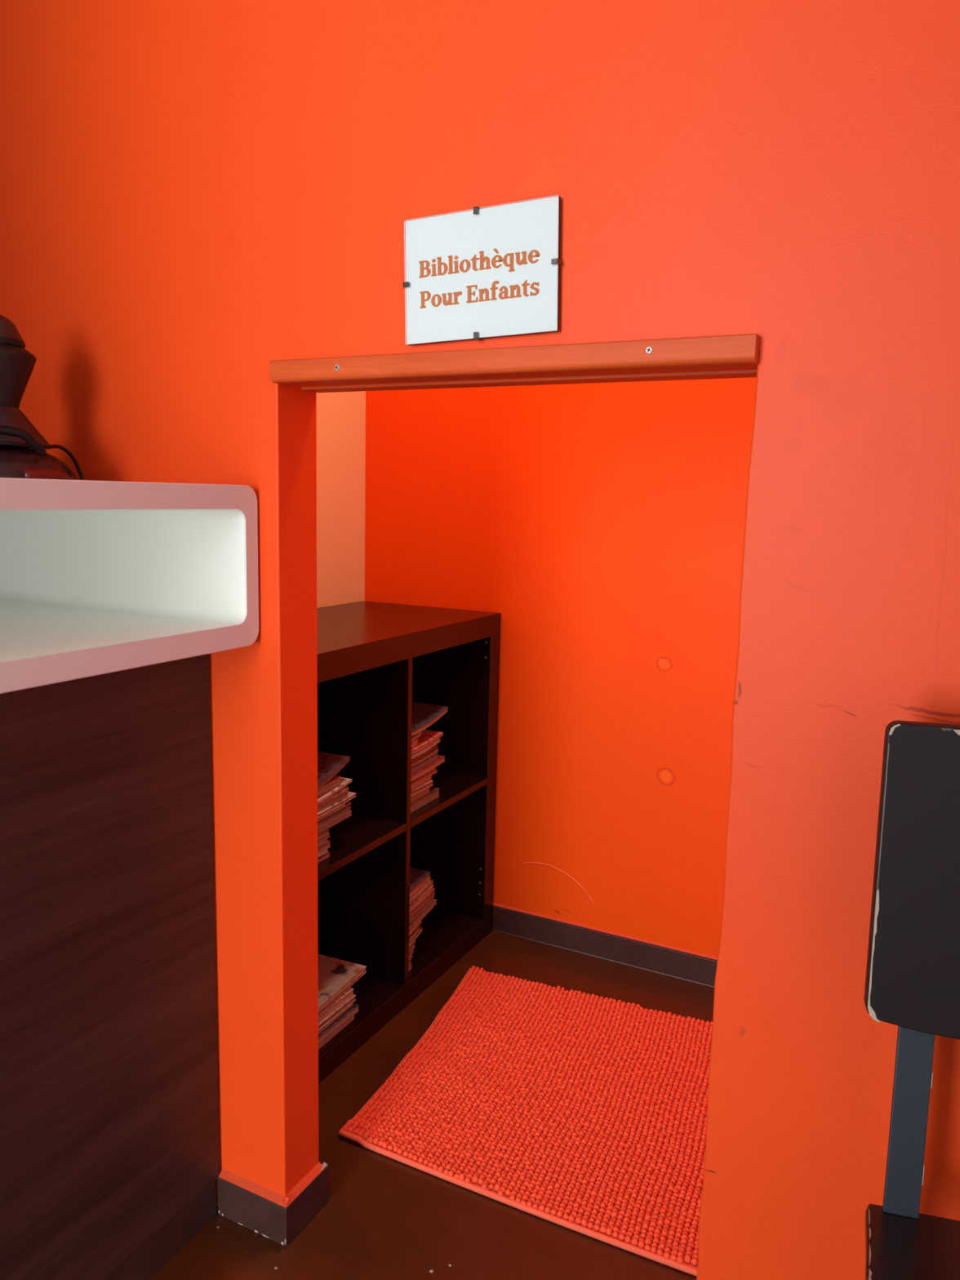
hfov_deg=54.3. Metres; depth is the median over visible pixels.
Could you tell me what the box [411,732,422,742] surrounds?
magazine
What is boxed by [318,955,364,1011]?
magazine
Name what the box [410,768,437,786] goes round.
magazine
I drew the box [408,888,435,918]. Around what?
magazine
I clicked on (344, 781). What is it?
magazine
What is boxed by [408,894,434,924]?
magazine
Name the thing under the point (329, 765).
magazine
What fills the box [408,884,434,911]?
magazine
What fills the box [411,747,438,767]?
magazine
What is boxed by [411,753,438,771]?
magazine
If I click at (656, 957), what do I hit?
baseboard
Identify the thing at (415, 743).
magazine
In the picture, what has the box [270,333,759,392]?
trim
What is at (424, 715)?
magazine
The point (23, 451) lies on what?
coffee grinder
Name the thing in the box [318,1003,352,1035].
magazine
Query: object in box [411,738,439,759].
magazine
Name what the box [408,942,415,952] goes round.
magazine
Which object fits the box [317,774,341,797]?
magazine
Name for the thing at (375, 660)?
bookcase
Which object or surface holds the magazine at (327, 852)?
on the magazine at (326, 855)
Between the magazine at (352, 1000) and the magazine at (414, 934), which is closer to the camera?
the magazine at (352, 1000)
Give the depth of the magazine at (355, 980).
1.80 m
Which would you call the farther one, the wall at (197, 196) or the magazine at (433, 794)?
the magazine at (433, 794)
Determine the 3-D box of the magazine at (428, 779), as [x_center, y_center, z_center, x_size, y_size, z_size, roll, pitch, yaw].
[-0.222,0.294,2.020,0.210,0.010,0.110,6,10,25]
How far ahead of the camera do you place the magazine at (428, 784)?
1.98 m
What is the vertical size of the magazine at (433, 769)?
0.012 m
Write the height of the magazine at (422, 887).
0.022 m
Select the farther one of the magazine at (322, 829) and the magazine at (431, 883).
the magazine at (431, 883)
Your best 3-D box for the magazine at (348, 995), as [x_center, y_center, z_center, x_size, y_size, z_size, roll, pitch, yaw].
[-0.376,0.679,1.785,0.220,0.016,0.154,6,10,27]
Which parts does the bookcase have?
shelf, panel, panel, shelf, panel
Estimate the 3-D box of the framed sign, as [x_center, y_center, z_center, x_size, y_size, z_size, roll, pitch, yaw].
[0.000,-0.394,1.008,0.187,0.136,0.014,4,9,27]
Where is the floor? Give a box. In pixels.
[148,929,714,1279]
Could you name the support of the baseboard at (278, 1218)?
attached to the wall at (197, 196)
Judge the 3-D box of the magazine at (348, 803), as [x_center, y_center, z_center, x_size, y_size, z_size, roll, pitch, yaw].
[-0.373,0.308,1.731,0.216,0.008,0.160,6,10,25]
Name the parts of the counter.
panel, niche frame, kick plate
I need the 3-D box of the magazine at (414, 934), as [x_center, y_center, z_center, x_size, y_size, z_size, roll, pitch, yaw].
[-0.237,0.622,2.048,0.211,0.020,0.058,6,10,27]
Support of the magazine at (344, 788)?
on the magazine at (331, 802)
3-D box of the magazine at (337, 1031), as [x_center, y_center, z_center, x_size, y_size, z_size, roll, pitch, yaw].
[-0.374,0.729,1.792,0.215,0.014,0.160,6,10,26]
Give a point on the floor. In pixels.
(384, 1217)
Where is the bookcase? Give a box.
[316,600,501,1084]
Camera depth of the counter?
1.17 m
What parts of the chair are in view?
seat, backrest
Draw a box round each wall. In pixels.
[0,0,959,1279]
[316,391,365,608]
[364,377,756,957]
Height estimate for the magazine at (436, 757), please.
0.014 m
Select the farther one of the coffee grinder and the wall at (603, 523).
the wall at (603, 523)
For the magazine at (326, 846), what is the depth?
1.69 m
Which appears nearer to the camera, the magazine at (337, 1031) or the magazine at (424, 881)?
the magazine at (337, 1031)
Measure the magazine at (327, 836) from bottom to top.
0.007 m
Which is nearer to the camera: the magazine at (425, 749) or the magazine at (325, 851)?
the magazine at (325, 851)
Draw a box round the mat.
[338,965,712,1276]
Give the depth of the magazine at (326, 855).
1.69 m
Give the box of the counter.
[0,477,258,1279]
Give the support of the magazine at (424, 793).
on the magazine at (433, 794)
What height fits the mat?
0.019 m
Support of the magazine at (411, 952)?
on the magazine
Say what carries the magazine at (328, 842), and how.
on the magazine at (326, 846)
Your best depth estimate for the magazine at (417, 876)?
2.03 m
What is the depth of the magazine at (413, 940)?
2.02 m
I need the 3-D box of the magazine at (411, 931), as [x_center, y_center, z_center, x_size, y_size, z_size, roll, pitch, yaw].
[-0.237,0.607,2.051,0.214,0.022,0.070,6,10,26]
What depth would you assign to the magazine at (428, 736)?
2.00 m
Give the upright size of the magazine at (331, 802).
0.018 m
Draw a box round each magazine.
[317,751,350,789]
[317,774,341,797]
[317,777,351,803]
[317,786,348,805]
[317,788,349,813]
[317,791,356,817]
[317,800,351,822]
[317,803,346,820]
[317,806,351,830]
[317,810,351,834]
[317,831,328,839]
[317,832,330,843]
[317,838,328,847]
[317,840,329,849]
[317,843,330,853]
[317,848,328,857]
[317,849,328,858]
[317,852,330,862]
[318,954,366,1016]
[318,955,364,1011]
[318,987,354,1024]
[318,994,355,1030]
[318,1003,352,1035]
[318,1003,359,1044]
[318,1015,355,1050]
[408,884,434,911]
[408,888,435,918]
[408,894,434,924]
[408,899,436,930]
[408,920,422,936]
[408,925,419,942]
[408,926,422,946]
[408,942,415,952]
[408,947,414,956]
[409,866,430,891]
[409,875,430,895]
[409,876,430,901]
[409,879,433,905]
[410,768,435,782]
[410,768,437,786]
[410,775,431,791]
[410,780,433,796]
[410,786,439,813]
[410,787,429,802]
[411,702,448,736]
[411,729,443,754]
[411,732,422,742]
[411,737,439,755]
[411,738,418,748]
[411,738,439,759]
[411,744,437,763]
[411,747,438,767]
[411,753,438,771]
[411,755,444,781]
[411,756,438,774]
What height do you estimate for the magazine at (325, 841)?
0.006 m
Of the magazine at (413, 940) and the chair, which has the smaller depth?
the chair
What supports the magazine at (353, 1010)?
on the magazine at (337, 1031)
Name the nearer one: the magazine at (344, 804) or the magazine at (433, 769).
the magazine at (344, 804)
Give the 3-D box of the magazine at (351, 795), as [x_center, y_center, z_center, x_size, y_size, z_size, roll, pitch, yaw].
[-0.365,0.295,1.730,0.212,0.011,0.170,6,10,25]
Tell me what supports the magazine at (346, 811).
on the magazine at (322, 829)
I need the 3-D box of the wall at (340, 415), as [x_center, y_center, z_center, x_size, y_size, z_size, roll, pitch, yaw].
[-0.547,-0.402,1.931,0.100,2.300,0.945,6,10,27]
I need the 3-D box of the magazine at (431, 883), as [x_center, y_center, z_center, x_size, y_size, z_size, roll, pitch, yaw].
[-0.224,0.537,2.062,0.214,0.019,0.120,6,10,26]
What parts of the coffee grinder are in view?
lid, handle, cord, red panel, knob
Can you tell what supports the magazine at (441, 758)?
on the magazine at (433, 769)
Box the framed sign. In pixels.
[403,195,561,345]
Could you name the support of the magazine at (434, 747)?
on the magazine at (435, 751)
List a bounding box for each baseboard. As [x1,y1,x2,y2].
[217,1160,328,1247]
[492,902,717,987]
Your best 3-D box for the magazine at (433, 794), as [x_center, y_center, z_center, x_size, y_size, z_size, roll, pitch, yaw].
[-0.215,0.334,2.040,0.214,0.020,0.140,6,10,26]
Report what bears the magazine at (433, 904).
on the magazine at (411, 931)
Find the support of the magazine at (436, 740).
on the magazine at (425, 749)
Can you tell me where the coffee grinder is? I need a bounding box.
[0,314,84,479]
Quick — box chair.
[864,720,959,1279]
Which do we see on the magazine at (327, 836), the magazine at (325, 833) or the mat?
the magazine at (325, 833)

